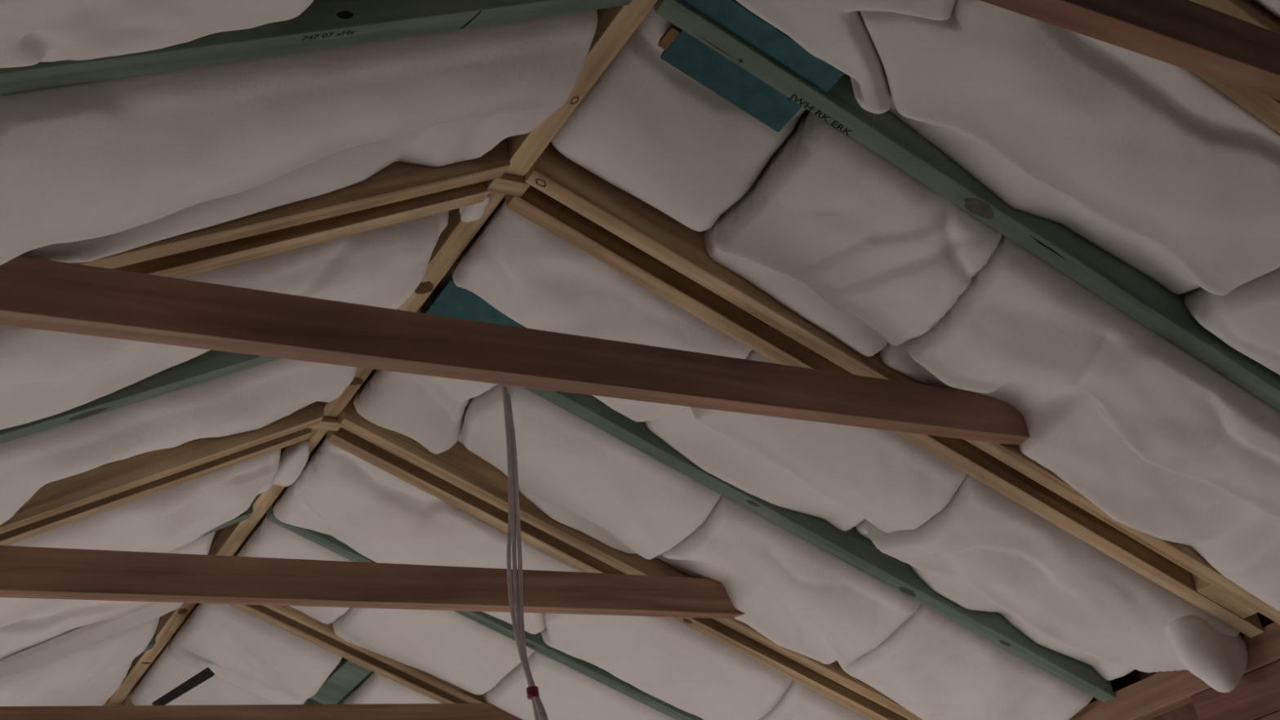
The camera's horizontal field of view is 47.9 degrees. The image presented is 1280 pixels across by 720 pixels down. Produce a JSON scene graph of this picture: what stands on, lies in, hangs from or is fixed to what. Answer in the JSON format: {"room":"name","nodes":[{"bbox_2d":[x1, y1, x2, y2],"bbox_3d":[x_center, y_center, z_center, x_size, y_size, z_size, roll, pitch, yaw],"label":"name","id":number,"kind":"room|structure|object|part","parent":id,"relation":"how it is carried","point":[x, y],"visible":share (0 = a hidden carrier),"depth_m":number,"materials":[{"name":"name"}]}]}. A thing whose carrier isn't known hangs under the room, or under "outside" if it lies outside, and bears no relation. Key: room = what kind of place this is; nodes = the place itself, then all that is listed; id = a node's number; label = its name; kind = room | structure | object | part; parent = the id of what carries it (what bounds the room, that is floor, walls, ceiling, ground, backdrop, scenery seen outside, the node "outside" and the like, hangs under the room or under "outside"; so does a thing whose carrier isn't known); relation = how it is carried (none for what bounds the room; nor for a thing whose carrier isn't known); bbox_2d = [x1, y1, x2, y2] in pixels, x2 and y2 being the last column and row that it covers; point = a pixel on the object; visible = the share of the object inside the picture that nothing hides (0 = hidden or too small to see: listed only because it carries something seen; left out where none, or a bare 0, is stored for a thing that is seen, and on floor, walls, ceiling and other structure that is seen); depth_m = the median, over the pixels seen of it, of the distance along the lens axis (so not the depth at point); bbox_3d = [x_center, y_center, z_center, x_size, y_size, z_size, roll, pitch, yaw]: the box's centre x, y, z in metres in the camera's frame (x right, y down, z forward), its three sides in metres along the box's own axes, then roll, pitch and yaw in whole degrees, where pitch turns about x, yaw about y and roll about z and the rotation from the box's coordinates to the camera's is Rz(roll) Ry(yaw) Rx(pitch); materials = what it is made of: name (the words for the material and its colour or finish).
{"room":"building under construction","nodes":[
{"label":"building under construction","id":0,"kind":"room"},
{"bbox_2d":[425,276,526,328],"bbox_3d":[-0.365,-0.084,3.628,0.300,0.153,0.164,8,-33,-31],"label":"plate","id":1,"kind":"object","parent":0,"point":[453,300],"visible":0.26,"depth_m":3.58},
{"bbox_2d":[340,612,1262,682],"bbox_3d":[-0.314,0.012,3.151,4.759,1.137,8.050,8,-33,-31],"label":"ceiling","id":2,"kind":"structure","parent":0,"point":[1258,613],"depth_m":4.40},
{"bbox_2d":[0,617,159,706],"bbox_3d":[-2.478,1.171,4.399,1.963,1.101,0.489,8,-33,-31],"label":"insulation batt","id":3,"kind":"object","parent":2,"relation":"attached to","point":[85,667],"visible":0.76,"depth_m":4.78,"materials":[{"name":"white fabric"}]},
{"bbox_2d":[42,661,132,706],"bbox_3d":[-2.786,1.471,4.859,1.980,1.053,0.668,8,-33,-31],"label":"insulation batt","id":4,"kind":"object","parent":2,"relation":"attached to","point":[97,694],"visible":0.29,"depth_m":5.34,"materials":[{"name":"white fabric"}]},
{"bbox_2d":[0,531,215,682],"bbox_3d":[-2.196,0.889,3.998,1.970,1.088,0.638,8,-33,-31],"label":"insulation batt","id":5,"kind":"object","parent":2,"relation":"attached to","point":[28,644],"visible":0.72,"depth_m":4.41,"materials":[{"name":"white fabric"}]},
{"bbox_2d":[0,448,280,627],"bbox_3d":[-1.886,0.589,3.554,1.973,1.082,0.498,8,-33,-31],"label":"insulation batt","id":6,"kind":"object","parent":2,"relation":"attached to","point":[165,521],"visible":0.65,"depth_m":3.92,"materials":[{"name":"white fabric"}]},
{"bbox_2d":[142,633,155,652],"bbox_3d":[-2.619,1.296,4.593,2.097,1.141,0.049,8,-33,-31],"label":"rafter","id":7,"kind":"object","parent":2,"relation":"attached to","point":[153,642],"visible":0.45,"depth_m":5.31,"materials":[{"name":"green wood"}]},
{"bbox_2d":[0,0,313,67],"bbox_3d":[-0.934,-0.473,1.588,1.339,0.770,0.478,8,-33,-31],"label":"insulation batt","id":8,"kind":"object","parent":2,"relation":"attached to","point":[33,32],"visible":1,"depth_m":1.89,"materials":[{"name":"white fabric"}]},
{"bbox_2d":[0,358,357,524],"bbox_3d":[-1.564,0.281,3.083,1.969,1.091,0.500,8,-33,-31],"label":"insulation batt","id":9,"kind":"object","parent":2,"relation":"attached to","point":[255,397],"visible":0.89,"depth_m":3.27,"materials":[{"name":"white fabric"}]},
{"bbox_2d":[0,309,398,444],"bbox_3d":[-1.437,0.139,2.885,2.097,1.141,0.049,8,-33,-31],"label":"rafter","id":10,"kind":"object","parent":2,"relation":"attached to","point":[210,365],"visible":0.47,"depth_m":3.18,"materials":[{"name":"green wood"}]},
{"bbox_2d":[129,642,274,705],"bbox_3d":[-0.957,1.730,5.951,2.122,1.121,0.668,8,-33,-31],"label":"insulation batt","id":11,"kind":"object","parent":2,"relation":"attached to","point":[166,673],"visible":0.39,"depth_m":5.51,"materials":[{"name":"white fabric"}]},
{"bbox_2d":[110,429,328,702],"bbox_3d":[-1.598,0.791,5.114,0.057,0.147,2.794,8,-33,-31],"label":"ridge beam","id":12,"kind":"structure","parent":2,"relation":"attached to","point":[226,541],"depth_m":4.79,"materials":[{"name":"brown wood"}]},
{"bbox_2d":[272,440,309,486],"bbox_3d":[-1.022,0.316,4.223,0.086,0.063,0.285,8,-33,-31],"label":"tuft","id":13,"kind":"object","parent":12,"relation":"attached to","point":[294,459],"visible":0.91,"depth_m":4.16,"materials":[{"name":"white fabric"}]},
{"bbox_2d":[0,210,448,430],"bbox_3d":[-1.294,0.011,2.691,1.966,1.084,0.494,8,-33,-31],"label":"insulation batt","id":14,"kind":"object","parent":2,"relation":"attached to","point":[44,374],"visible":0.49,"depth_m":2.98,"materials":[{"name":"white fabric"}]},
{"bbox_2d":[200,502,253,537],"bbox_3d":[-2.032,0.722,3.745,2.097,1.141,0.049,8,-33,-31],"label":"rafter","id":15,"kind":"object","parent":2,"relation":"attached to","point":[248,513],"visible":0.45,"depth_m":4.44,"materials":[{"name":"green wood"}]},
{"bbox_2d":[151,603,342,705],"bbox_3d":[-1.407,1.016,5.245,0.642,0.403,0.489,8,-33,-31],"label":"insulation batt","id":16,"kind":"object","parent":2,"relation":"attached to","point":[244,651],"depth_m":5.15,"materials":[{"name":"white fabric"}]},
{"bbox_3d":[-1.644,1.179,5.192,0.220,0.138,0.027,4,-32,-26],"label":"slat","id":17,"kind":"part","parent":16,"relation":"part of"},
{"bbox_2d":[168,627,337,704],"bbox_3d":[-0.783,1.546,5.694,2.097,1.141,0.049,8,-33,-31],"label":"insulation batt","id":18,"kind":"object","parent":2,"relation":"attached to","point":[309,701],"visible":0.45,"depth_m":5.49,"materials":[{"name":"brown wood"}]},
{"bbox_2d":[233,511,352,624],"bbox_3d":[-1.110,0.674,4.793,0.437,0.336,0.491,8,-33,-31],"label":"insulation batt","id":19,"kind":"object","parent":2,"relation":"attached to","point":[268,539],"visible":0.26,"depth_m":4.60,"materials":[{"name":"white fabric"}]},
{"bbox_2d":[0,9,597,265],"bbox_3d":[-0.961,-0.306,2.222,1.981,1.088,0.521,8,-33,-31],"label":"insulation batt","id":20,"kind":"object","parent":2,"relation":"attached to","point":[91,171],"visible":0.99,"depth_m":2.36,"materials":[{"name":"white fabric"}]},
{"bbox_2d":[337,671,440,704],"bbox_3d":[-0.364,1.581,5.585,1.522,0.846,0.489,8,-33,-31],"label":"insulation batt","id":21,"kind":"object","parent":2,"relation":"attached to","point":[375,688],"visible":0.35,"depth_m":5.22,"materials":[{"name":"white fabric"}]},
{"bbox_2d":[323,191,506,417],"bbox_3d":[-0.606,-0.181,3.681,0.057,0.145,1.190,8,-33,-31],"label":"ridge beam","id":22,"kind":"structure","parent":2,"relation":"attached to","point":[456,236],"depth_m":3.47,"materials":[{"name":"brown wood"}]},
{"bbox_2d":[459,195,489,222],"bbox_3d":[-0.379,-0.342,3.285,0.057,0.028,0.118,8,-33,-31],"label":"tuft","id":23,"kind":"object","parent":22,"relation":"attached to","point":[473,212],"visible":0.81,"depth_m":3.28,"materials":[{"name":"white fabric"}]},
{"bbox_2d":[353,368,498,453],"bbox_3d":[-0.564,0.063,3.924,0.327,0.278,0.500,8,-33,-31],"label":"insulation batt","id":24,"kind":"object","parent":2,"relation":"attached to","point":[429,411],"visible":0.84,"depth_m":3.86,"materials":[{"name":"white fabric"}]},
{"bbox_2d":[272,432,582,634],"bbox_3d":[-0.614,0.527,4.477,0.924,0.543,0.498,8,-33,-31],"label":"insulation batt","id":25,"kind":"object","parent":2,"relation":"attached to","point":[380,515],"visible":0.6,"depth_m":4.31,"materials":[{"name":"white fabric"}]},
{"bbox_2d":[332,607,535,694],"bbox_3d":[-0.689,0.909,4.925,0.600,0.407,0.491,8,-33,-31],"label":"insulation batt","id":26,"kind":"object","parent":2,"relation":"attached to","point":[451,646],"visible":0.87,"depth_m":4.82,"materials":[{"name":"white fabric"}]},
{"bbox_2d":[266,493,703,719],"bbox_3d":[-0.197,0.971,4.847,2.097,1.141,0.049,8,-33,-31],"label":"rafter","id":27,"kind":"object","parent":2,"relation":"attached to","point":[534,642],"visible":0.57,"depth_m":4.75,"materials":[{"name":"green wood"}]},
{"bbox_2d":[482,650,675,719],"bbox_3d":[0.088,1.352,5.163,1.236,0.716,0.491,8,-33,-31],"label":"insulation batt","id":28,"kind":"object","parent":2,"relation":"attached to","point":[565,693],"visible":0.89,"depth_m":4.90,"materials":[{"name":"white fabric"}]},
{"bbox_2d":[504,0,657,177],"bbox_3d":[0.640,-1.393,1.880,0.057,0.159,3.809,8,-33,-31],"label":"ridge beam","id":29,"kind":"structure","parent":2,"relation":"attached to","point":[615,25],"depth_m":2.94,"materials":[{"name":"brown wood"}]},
{"bbox_2d":[457,384,721,559],"bbox_3d":[-0.168,0.287,4.046,0.728,0.469,0.500,8,-33,-31],"label":"insulation batt","id":30,"kind":"object","parent":2,"relation":"attached to","point":[588,480],"visible":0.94,"depth_m":3.91,"materials":[{"name":"white fabric"}]},
{"bbox_2d":[440,195,752,422],"bbox_3d":[-0.122,-0.108,3.583,0.699,0.451,0.494,8,-33,-31],"label":"insulation batt","id":31,"kind":"object","parent":2,"relation":"attached to","point":[527,273],"visible":0.57,"depth_m":3.42,"materials":[{"name":"white fabric"}]},
{"bbox_2d":[541,613,792,719],"bbox_3d":[0.077,0.926,4.684,0.802,0.514,0.498,8,-33,-31],"label":"insulation batt","id":32,"kind":"object","parent":2,"relation":"attached to","point":[668,660],"visible":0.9,"depth_m":4.57,"materials":[{"name":"white fabric"}]},
{"bbox_2d":[551,6,806,231],"bbox_3d":[0.092,-0.509,3.089,0.427,0.293,0.521,8,-33,-31],"label":"insulation batt","id":33,"kind":"object","parent":2,"relation":"attached to","point":[646,127],"visible":0.77,"depth_m":3.02,"materials":[{"name":"white fabric"}]},
{"bbox_2d":[655,495,921,666],"bbox_3d":[0.436,0.626,4.234,0.721,0.468,0.500,8,-33,-31],"label":"insulation batt","id":34,"kind":"object","parent":2,"relation":"attached to","point":[805,599],"visible":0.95,"depth_m":4.09,"materials":[{"name":"white fabric"}]},
{"bbox_2d":[644,349,967,532],"bbox_3d":[0.456,0.213,3.765,0.710,0.474,0.494,8,-33,-31],"label":"insulation batt","id":35,"kind":"object","parent":2,"relation":"attached to","point":[843,476],"visible":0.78,"depth_m":3.68,"materials":[{"name":"white fabric"}]},
{"bbox_2d":[758,679,871,719],"bbox_3d":[0.664,1.257,4.867,0.634,0.447,0.498,8,-33,-31],"label":"insulation batt","id":36,"kind":"object","parent":2,"relation":"attached to","point":[799,701],"visible":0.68,"depth_m":4.62,"materials":[{"name":"white fabric"}]},
{"bbox_2d":[736,0,955,114],"bbox_3d":[0.389,-0.740,2.685,0.506,0.362,0.478,8,-33,-31],"label":"insulation batt","id":37,"kind":"object","parent":2,"relation":"attached to","point":[836,33],"visible":0.97,"depth_m":2.68,"materials":[{"name":"white fabric"}]},
{"bbox_2d":[703,109,1002,357],"bbox_3d":[0.472,-0.271,3.190,0.550,0.395,0.521,8,-33,-31],"label":"insulation batt","id":38,"kind":"object","parent":2,"relation":"attached to","point":[846,240],"visible":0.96,"depth_m":3.07,"materials":[{"name":"white fabric"}]},
{"bbox_2d":[838,604,1093,719],"bbox_3d":[0.980,0.936,4.401,0.645,0.439,0.500,8,-33,-31],"label":"insulation batt","id":39,"kind":"object","parent":2,"relation":"attached to","point":[935,667],"visible":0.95,"depth_m":4.26,"materials":[{"name":"white fabric"}]},
{"bbox_2d":[653,0,1279,412],"bbox_3d":[1.002,-0.202,3.115,2.097,1.141,0.053,8,-33,-31],"label":"rafter","id":40,"kind":"object","parent":2,"relation":"attached to","point":[1165,313],"visible":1,"depth_m":2.99,"materials":[{"name":"green wood"}]},
{"bbox_2d":[657,23,802,132],"bbox_3d":[0.178,-0.570,2.891,0.288,0.149,0.093,8,-33,-31],"label":"board","id":41,"kind":"object","parent":40,"relation":"attached to","point":[682,51],"visible":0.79,"depth_m":2.89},
{"bbox_2d":[681,0,844,93],"bbox_3d":[0.237,-0.634,2.797,0.327,0.166,0.062,8,-33,-31],"label":"plate","id":42,"kind":"object","parent":40,"relation":"attached to","point":[733,16],"visible":0.75,"depth_m":2.79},
{"bbox_2d":[854,474,1248,693],"bbox_3d":[1.131,0.639,3.944,0.950,0.675,0.494,8,-33,-31],"label":"insulation batt","id":43,"kind":"object","parent":2,"relation":"attached to","point":[984,550],"visible":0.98,"depth_m":3.83,"materials":[{"name":"white fabric"}]},
{"bbox_2d":[859,0,1279,295],"bbox_3d":[0.870,-0.476,2.839,1.000,0.593,0.478,8,-33,-31],"label":"insulation batt","id":44,"kind":"object","parent":2,"relation":"attached to","point":[1141,157],"visible":0.94,"depth_m":2.75,"materials":[{"name":"white fabric"}]},
{"bbox_2d":[878,235,1279,611],"bbox_3d":[1.249,0.169,3.430,1.321,0.768,0.521,8,-33,-31],"label":"insulation batt","id":45,"kind":"object","parent":2,"relation":"attached to","point":[1166,446],"visible":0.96,"depth_m":3.27,"materials":[{"name":"white fabric"}]},
{"bbox_2d":[1183,266,1279,374],"bbox_3d":[1.698,0.004,3.087,0.945,0.599,0.478,8,-33,-31],"label":"insulation batt","id":46,"kind":"object","parent":2,"relation":"attached to","point":[1246,318],"visible":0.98,"depth_m":3.01,"materials":[{"name":"white fabric"}]},
{"bbox_2d":[1253,0,1279,19],"bbox_3d":[1.467,-0.623,2.473,2.112,1.114,0.487,8,-33,-31],"label":"insulation batt","id":47,"kind":"object","parent":2,"relation":"attached to","point":[1273,6],"visible":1,"depth_m":2.53,"materials":[{"name":"white fabric"}]},
{"bbox_2d":[1088,614,1279,719],"bbox_3d":[1.880,1.836,3.434,0.181,2.520,8.050,8,-33,-31],"label":"wall","id":48,"kind":"structure","parent":0,"point":[1256,695],"depth_m":3.90,"materials":[{"name":"brown wood"}]},
{"bbox_2d":[1069,669,1212,719],"bbox_3d":[1.474,0.999,4.193,0.084,0.110,0.518,8,-33,-31],"label":"wall plate","id":49,"kind":"object","parent":48,"relation":"on","point":[1155,695],"depth_m":4.15,"materials":[{"name":"red wood"}]},
{"bbox_2d":[109,690,133,706],"bbox_3d":[-1.197,1.915,6.227,2.170,1.141,0.145,8,-33,-31],"label":"rafter","id":50,"kind":"object","parent":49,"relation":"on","point":[126,701],"visible":0.11,"depth_m":5.88,"materials":[{"name":"brown wood"}]},
{"bbox_2d":[230,604,486,703],"bbox_3d":[-0.522,1.255,5.252,2.170,1.141,0.145,8,-33,-31],"label":"rafter","id":51,"kind":"object","parent":49,"relation":"on","point":[287,618],"visible":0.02,"depth_m":5.08,"materials":[{"name":"brown wood"}]},
{"bbox_2d":[0,702,522,719],"bbox_3d":[-1.416,1.154,4.567,2.435,0.110,0.047,8,-33,-31],"label":"tie beam","id":52,"kind":"structure","parent":51,"relation":"attached to","point":[487,711],"depth_m":4.68,"materials":[{"name":"red wood"}]},
{"bbox_2d":[310,657,372,704],"bbox_3d":[-1.096,1.177,5.351,0.107,0.081,0.487,8,-33,-31],"label":"nogging","id":53,"kind":"object","parent":51,"relation":"attached to","point":[347,674],"visible":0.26,"depth_m":5.34,"materials":[{"name":"green wood"}]},
{"bbox_2d":[307,395,922,719],"bbox_3d":[0.070,0.676,4.398,2.170,1.141,0.145,8,-33,-31],"label":"rafter","id":54,"kind":"object","parent":49,"relation":"on","point":[456,476],"visible":0.4,"depth_m":4.25,"materials":[{"name":"brown wood"}]},
{"bbox_2d":[0,545,745,618],"bbox_3d":[-0.780,0.582,3.740,2.540,0.110,0.047,8,-33,-31],"label":"tie beam","id":55,"kind":"structure","parent":54,"relation":"attached to","point":[25,572],"depth_m":3.71,"materials":[{"name":"red wood"}]},
{"bbox_2d":[417,282,1115,702],"bbox_3d":[0.399,0.388,3.986,2.097,1.141,0.049,8,-33,-31],"label":"rafter","id":56,"kind":"object","parent":49,"relation":"on","point":[850,546],"visible":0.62,"depth_m":4.00,"materials":[{"name":"green wood"}]},
{"bbox_2d":[485,142,1279,637],"bbox_3d":[0.663,0.095,3.541,2.170,1.141,0.145,8,-33,-31],"label":"rafter","id":57,"kind":"object","parent":49,"relation":"on","point":[632,237],"visible":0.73,"depth_m":3.40,"materials":[{"name":"brown wood"}]},
{"bbox_2d":[0,255,1029,445],"bbox_3d":[-0.167,0.003,2.894,2.585,0.110,0.047,8,-33,-31],"label":"tie beam","id":58,"kind":"structure","parent":57,"relation":"attached to","point":[35,293],"depth_m":2.76,"materials":[{"name":"red wood"}]},
{"bbox_2d":[502,386,548,719],"bbox_3d":[-0.292,0.521,3.509,0.086,1.056,0.028,8,-33,-31],"label":"cable bundle","id":59,"kind":"object","parent":58,"relation":"hanging from","point":[513,516],"visible":1,"depth_m":3.52,"materials":[{"name":"grey plastic"}]},
{"bbox_2d":[1241,622,1279,675],"bbox_3d":[1.695,0.775,3.876,0.084,0.095,0.157,8,-33,-31],"label":"wall plate","id":60,"kind":"object","parent":48,"relation":"on","point":[1263,649],"depth_m":3.85,"materials":[{"name":"red wood"}]},
{"bbox_2d":[1189,0,1279,133],"bbox_3d":[1.259,-0.488,2.680,2.170,1.141,0.145,8,-33,-31],"label":"rafter","id":61,"kind":"object","parent":60,"relation":"on","point":[1267,108],"visible":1,"depth_m":2.64,"materials":[{"name":"brown wood"}]},
{"bbox_2d":[979,0,1279,100],"bbox_3d":[0.456,-0.576,2.050,2.650,0.110,0.047,8,-33,-31],"label":"tie beam","id":62,"kind":"structure","parent":61,"relation":"attached to","point":[1187,34],"depth_m":2.25,"materials":[{"name":"red wood"}]},
{"bbox_3d":[-1.972,1.319,1.117,0.100,2.505,8.050,8,-33,-31],"label":"wall","id":63,"kind":"structure","parent":0,"visible":0},
{"bbox_3d":[-2.027,0.293,1.691,0.090,0.092,7.830,8,-33,-31],"label":"wall plate","id":64,"kind":"object","parent":63,"relation":"attached to","visible":0},
{"bbox_2d":[102,697,110,706],"bbox_3d":[-3.001,1.670,5.144,2.097,1.141,0.145,8,-33,-31],"label":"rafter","id":65,"kind":"object","parent":64,"relation":"on","point":[108,702],"visible":0.1,"depth_m":5.82,"materials":[{"name":"brown wood"}]},
{"bbox_2d":[0,400,324,545],"bbox_3d":[-1.735,0.431,3.315,2.097,1.141,0.145,8,-33,-31],"label":"rafter","id":66,"kind":"object","parent":64,"relation":"on","point":[61,502],"visible":0.5,"depth_m":3.68,"materials":[{"name":"brown wood"}]},
{"bbox_2d":[71,137,510,278],"bbox_3d":[-1.141,-0.150,2.458,2.097,1.141,0.145,8,-33,-31],"label":"rafter","id":67,"kind":"object","parent":64,"relation":"on","point":[400,192],"visible":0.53,"depth_m":2.88,"materials":[{"name":"brown wood"}]},
{"bbox_2d":[0,0,632,94],"bbox_3d":[-0.833,-0.452,2.012,2.097,1.141,0.049,8,-33,-31],"label":"rafter","id":68,"kind":"object","parent":64,"relation":"on","point":[325,24],"visible":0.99,"depth_m":2.27,"materials":[{"name":"green wood"}]}
]}

